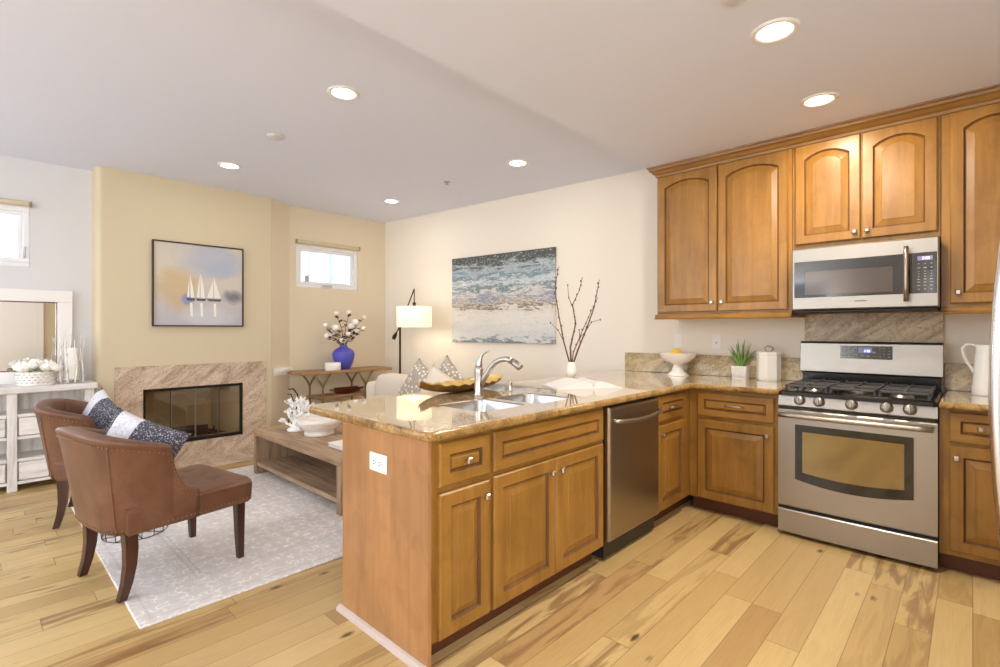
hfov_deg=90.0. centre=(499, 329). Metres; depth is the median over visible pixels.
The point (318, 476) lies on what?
shelf
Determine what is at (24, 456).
shelf
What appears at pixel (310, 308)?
wall
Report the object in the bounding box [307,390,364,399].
shelf
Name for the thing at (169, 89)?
ceiling
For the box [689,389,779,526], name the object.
base cabinet
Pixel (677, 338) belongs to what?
socket
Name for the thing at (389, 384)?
cushion
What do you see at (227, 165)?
recessed light
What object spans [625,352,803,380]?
backsplash
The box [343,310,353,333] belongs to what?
stem
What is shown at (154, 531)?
wire basket
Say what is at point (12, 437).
shelf
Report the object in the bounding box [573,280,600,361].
branch
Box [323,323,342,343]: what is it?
stem
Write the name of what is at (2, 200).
roller blind
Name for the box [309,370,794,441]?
countertop
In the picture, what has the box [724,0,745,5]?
ceiling sensor
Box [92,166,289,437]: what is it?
wall
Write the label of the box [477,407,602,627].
base cabinet
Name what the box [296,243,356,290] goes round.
window
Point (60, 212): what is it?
wall
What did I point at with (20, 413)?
shelf
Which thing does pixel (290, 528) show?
area rug
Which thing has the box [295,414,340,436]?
footed bowl
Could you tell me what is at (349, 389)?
dough bowl
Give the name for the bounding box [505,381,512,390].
air gap
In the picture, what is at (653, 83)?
ceiling
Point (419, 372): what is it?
throw pillow
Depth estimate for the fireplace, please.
5.29 m
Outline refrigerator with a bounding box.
[988,240,999,543]
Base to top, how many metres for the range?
1.219 m
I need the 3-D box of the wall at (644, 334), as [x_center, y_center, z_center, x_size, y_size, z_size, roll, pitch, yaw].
[3.003,-0.150,3.092,4.885,2.900,0.120,0,0,43]
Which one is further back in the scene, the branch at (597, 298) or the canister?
the branch at (597, 298)
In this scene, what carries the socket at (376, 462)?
attached to the outlet at (378, 462)
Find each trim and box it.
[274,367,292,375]
[336,603,425,666]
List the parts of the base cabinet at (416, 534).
panel, drawer, door, knob, knob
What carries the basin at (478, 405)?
in the sink at (478, 405)
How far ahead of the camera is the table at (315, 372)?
6.02 m
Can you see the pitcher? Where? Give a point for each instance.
(980, 369)
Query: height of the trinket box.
0.092 m
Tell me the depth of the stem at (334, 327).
6.08 m
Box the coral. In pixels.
[278,396,314,431]
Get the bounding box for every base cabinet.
[343,422,490,666]
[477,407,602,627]
[654,389,692,521]
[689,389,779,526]
[939,408,999,580]
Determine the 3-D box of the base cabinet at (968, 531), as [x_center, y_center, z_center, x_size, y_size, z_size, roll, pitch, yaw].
[2.749,0.860,2.756,0.472,0.880,0.698,0,0,43]
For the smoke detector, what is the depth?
3.79 m
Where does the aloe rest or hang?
on the countertop at (419, 416)
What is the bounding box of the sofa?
[366,373,495,397]
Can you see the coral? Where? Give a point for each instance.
(301, 407)
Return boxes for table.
[0,380,97,492]
[253,421,342,515]
[288,366,391,404]
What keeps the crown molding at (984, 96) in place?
attached to the upper cabinet at (725, 231)
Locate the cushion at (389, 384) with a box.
[376,373,407,396]
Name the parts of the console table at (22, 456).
drawer, drawer, drawer, drawer, panel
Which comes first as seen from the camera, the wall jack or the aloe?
the aloe
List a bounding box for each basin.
[438,399,523,411]
[494,393,569,403]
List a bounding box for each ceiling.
[0,0,647,222]
[315,0,999,167]
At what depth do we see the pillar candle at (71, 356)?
4.32 m
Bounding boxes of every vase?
[332,345,354,368]
[566,362,576,377]
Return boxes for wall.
[0,155,91,384]
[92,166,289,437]
[290,206,384,422]
[385,173,625,383]
[626,169,990,393]
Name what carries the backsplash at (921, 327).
attached to the wall at (644, 334)
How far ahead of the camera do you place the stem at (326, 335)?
6.09 m
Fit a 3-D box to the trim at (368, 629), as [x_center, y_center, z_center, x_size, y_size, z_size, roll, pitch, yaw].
[-0.517,1.288,2.105,0.652,0.024,0.022,0,0,43]
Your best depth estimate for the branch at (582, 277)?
4.00 m
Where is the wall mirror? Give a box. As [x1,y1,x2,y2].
[0,288,72,384]
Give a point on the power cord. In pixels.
(290, 388)
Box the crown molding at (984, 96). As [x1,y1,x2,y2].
[646,84,999,177]
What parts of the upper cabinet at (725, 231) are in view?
door, light rail, door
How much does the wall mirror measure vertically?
0.812 m
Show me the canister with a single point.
(768, 363)
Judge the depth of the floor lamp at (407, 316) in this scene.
5.75 m
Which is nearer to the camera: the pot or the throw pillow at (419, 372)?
the pot
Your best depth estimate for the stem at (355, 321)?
6.18 m
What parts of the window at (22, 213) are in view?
sash, handle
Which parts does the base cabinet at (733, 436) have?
pull, drawer, door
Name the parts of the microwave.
door glass, handle, touch panel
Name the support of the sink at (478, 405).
in the countertop at (419, 416)
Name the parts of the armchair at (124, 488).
leg, leg, backrest, seat, leg, leg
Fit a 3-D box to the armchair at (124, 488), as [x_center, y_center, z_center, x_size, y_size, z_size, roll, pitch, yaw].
[-1.870,0.882,2.705,0.687,0.812,0.754,0,0,32]
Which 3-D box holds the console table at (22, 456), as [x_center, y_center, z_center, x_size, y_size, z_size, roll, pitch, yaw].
[-4.214,0.880,3.902,0.365,0.840,1.640,0,0,43]
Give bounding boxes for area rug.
[68,465,342,628]
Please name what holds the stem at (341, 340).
in the vase at (343, 354)
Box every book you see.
[328,440,342,450]
[542,377,621,389]
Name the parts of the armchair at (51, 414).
leg, seat, backrest, leg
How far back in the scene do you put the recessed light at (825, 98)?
2.88 m
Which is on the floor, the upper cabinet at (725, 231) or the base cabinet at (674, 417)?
the base cabinet at (674, 417)
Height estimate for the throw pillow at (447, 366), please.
0.646 m
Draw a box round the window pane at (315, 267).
[301,251,349,284]
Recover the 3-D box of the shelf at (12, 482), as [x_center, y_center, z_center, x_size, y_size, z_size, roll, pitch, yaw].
[-4.219,1.232,3.907,0.319,0.025,1.478,0,0,43]
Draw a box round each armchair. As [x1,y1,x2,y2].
[33,398,95,528]
[55,426,251,603]
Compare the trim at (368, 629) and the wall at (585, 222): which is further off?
the wall at (585, 222)
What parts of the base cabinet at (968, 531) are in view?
knob, drawer, door, knob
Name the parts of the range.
knob, burner, knob, knob, handle, oven door, drawer, control panel, touch panel, knob, burner, knob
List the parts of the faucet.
lever, spout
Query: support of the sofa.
on the floor
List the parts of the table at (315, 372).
forked leg, forked leg, forked leg, forked leg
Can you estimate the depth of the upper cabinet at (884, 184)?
3.12 m
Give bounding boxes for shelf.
[0,409,35,418]
[0,433,40,441]
[0,449,44,464]
[0,476,50,486]
[257,453,335,501]
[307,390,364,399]
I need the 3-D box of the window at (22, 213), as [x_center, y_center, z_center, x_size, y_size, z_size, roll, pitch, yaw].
[-4.410,-0.808,4.088,0.154,0.524,0.820,0,0,43]
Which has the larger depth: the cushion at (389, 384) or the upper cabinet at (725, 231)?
the cushion at (389, 384)
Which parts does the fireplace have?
door frame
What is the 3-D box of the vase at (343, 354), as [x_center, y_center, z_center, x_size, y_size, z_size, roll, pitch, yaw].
[-1.930,0.332,6.168,0.264,0.295,0.264,0,0,43]
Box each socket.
[371,457,382,468]
[676,337,679,344]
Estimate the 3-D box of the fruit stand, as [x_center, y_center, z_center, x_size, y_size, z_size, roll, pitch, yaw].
[1.492,0.286,4.197,0.310,0.188,0.310,0,0,43]
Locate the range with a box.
[777,341,943,568]
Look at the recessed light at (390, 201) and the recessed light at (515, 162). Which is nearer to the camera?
the recessed light at (515, 162)
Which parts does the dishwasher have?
door, handle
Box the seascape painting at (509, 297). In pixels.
[452,247,555,343]
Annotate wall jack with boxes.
[712,335,720,349]
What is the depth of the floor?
2.28 m
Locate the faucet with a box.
[473,350,522,395]
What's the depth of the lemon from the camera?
4.17 m
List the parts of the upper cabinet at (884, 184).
door, door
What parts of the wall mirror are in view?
glass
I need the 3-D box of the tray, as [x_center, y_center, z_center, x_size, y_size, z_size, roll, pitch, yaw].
[-0.229,0.334,3.127,0.234,0.091,0.690,0,0,43]
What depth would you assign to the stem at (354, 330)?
6.22 m
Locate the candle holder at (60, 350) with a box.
[57,330,85,382]
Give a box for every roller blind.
[0,198,31,207]
[295,239,359,250]
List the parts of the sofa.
arm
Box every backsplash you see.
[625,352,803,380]
[805,311,943,384]
[944,363,972,391]
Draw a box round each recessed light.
[217,162,241,169]
[327,85,359,100]
[383,199,399,203]
[507,159,528,166]
[750,17,799,43]
[799,92,839,107]
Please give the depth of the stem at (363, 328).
6.21 m
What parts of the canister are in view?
lid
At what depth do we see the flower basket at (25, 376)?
4.13 m
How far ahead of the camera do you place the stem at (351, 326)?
6.13 m
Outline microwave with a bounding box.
[792,236,940,313]
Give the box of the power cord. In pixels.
[287,388,297,422]
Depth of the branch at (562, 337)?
4.06 m
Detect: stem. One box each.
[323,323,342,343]
[324,333,339,342]
[332,325,343,337]
[334,312,344,335]
[337,337,347,344]
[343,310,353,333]
[343,323,354,337]
[344,319,358,343]
[345,329,358,344]
[346,326,365,343]
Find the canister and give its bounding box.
[756,345,780,380]
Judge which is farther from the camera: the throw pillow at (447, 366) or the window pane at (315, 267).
the window pane at (315, 267)
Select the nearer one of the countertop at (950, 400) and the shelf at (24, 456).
the countertop at (950, 400)
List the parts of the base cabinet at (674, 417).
drawer, door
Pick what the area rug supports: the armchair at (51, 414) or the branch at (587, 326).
the armchair at (51, 414)
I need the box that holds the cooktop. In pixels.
[779,387,942,406]
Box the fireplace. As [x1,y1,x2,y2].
[115,361,265,468]
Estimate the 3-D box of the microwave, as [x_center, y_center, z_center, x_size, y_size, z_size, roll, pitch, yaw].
[2.356,-0.326,3.235,0.747,0.424,0.511,0,0,43]
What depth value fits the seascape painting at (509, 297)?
5.56 m
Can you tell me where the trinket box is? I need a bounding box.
[325,362,340,370]
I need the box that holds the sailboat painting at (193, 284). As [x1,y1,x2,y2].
[152,239,243,326]
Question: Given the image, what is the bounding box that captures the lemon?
[670,348,681,353]
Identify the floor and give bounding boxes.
[0,460,999,666]
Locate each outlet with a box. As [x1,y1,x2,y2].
[370,451,386,474]
[674,334,681,347]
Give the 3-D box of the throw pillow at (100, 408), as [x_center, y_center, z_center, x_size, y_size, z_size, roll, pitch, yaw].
[-2.882,0.668,3.571,0.533,0.500,0.186,0,0,36]
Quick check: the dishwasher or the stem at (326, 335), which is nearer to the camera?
the dishwasher
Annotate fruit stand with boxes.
[659,352,696,375]
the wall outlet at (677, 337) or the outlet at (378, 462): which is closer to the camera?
the outlet at (378, 462)
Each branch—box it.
[550,268,569,361]
[567,277,582,361]
[572,298,597,361]
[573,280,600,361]
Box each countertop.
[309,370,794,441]
[939,390,988,412]
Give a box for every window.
[0,204,29,266]
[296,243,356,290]
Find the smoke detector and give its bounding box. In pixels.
[267,133,284,140]
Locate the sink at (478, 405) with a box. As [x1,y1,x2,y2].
[438,393,569,411]
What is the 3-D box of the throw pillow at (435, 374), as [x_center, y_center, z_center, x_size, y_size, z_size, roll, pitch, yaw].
[-0.549,0.590,4.470,0.569,0.561,0.195,0,0,39]
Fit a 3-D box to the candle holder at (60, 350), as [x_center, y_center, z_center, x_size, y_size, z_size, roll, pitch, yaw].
[-3.729,0.229,4.354,0.197,0.453,0.192,0,0,43]
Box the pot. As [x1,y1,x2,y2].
[731,365,750,378]
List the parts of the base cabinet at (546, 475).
door, false drawer, door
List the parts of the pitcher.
handle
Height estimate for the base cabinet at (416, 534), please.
0.880 m
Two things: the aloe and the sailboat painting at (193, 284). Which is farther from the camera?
the sailboat painting at (193, 284)
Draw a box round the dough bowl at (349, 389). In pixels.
[329,386,363,392]
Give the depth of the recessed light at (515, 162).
4.42 m
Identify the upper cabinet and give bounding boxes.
[655,148,804,319]
[793,116,940,249]
[941,102,999,313]
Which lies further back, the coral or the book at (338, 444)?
the coral
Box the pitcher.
[961,343,989,395]
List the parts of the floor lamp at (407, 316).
boom arm, lamp shade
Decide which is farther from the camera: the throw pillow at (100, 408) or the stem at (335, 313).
the stem at (335, 313)
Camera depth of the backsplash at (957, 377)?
3.12 m
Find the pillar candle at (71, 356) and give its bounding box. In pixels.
[64,347,78,377]
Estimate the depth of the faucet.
2.88 m
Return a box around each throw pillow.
[82,387,116,429]
[104,407,190,458]
[398,358,428,394]
[420,364,454,391]
[439,355,463,379]
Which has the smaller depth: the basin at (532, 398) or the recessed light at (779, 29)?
the recessed light at (779, 29)
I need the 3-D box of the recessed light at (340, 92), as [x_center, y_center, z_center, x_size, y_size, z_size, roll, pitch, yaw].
[-0.976,-1.476,3.121,0.196,0.008,0.196,0,0,43]
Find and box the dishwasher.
[592,396,662,558]
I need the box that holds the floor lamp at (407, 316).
[392,289,431,373]
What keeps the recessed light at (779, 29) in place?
in the ceiling at (653, 83)
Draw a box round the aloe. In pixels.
[728,340,754,378]
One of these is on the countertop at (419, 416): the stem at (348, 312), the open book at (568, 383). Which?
the open book at (568, 383)
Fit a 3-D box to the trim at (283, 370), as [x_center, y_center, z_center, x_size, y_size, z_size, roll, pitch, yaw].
[-2.481,0.477,5.790,0.126,0.086,0.302,0,0,5]
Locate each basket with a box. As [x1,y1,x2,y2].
[9,358,62,385]
[100,525,167,542]
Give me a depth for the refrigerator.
1.39 m
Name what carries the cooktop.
in the range
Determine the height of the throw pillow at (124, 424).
0.500 m
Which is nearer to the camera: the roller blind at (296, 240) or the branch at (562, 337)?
the branch at (562, 337)
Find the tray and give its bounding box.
[418,373,502,391]
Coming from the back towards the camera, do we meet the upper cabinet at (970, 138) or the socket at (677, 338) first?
the socket at (677, 338)
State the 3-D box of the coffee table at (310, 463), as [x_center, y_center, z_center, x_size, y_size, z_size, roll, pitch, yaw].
[-1.386,1.089,4.276,1.550,0.398,0.808,0,0,43]

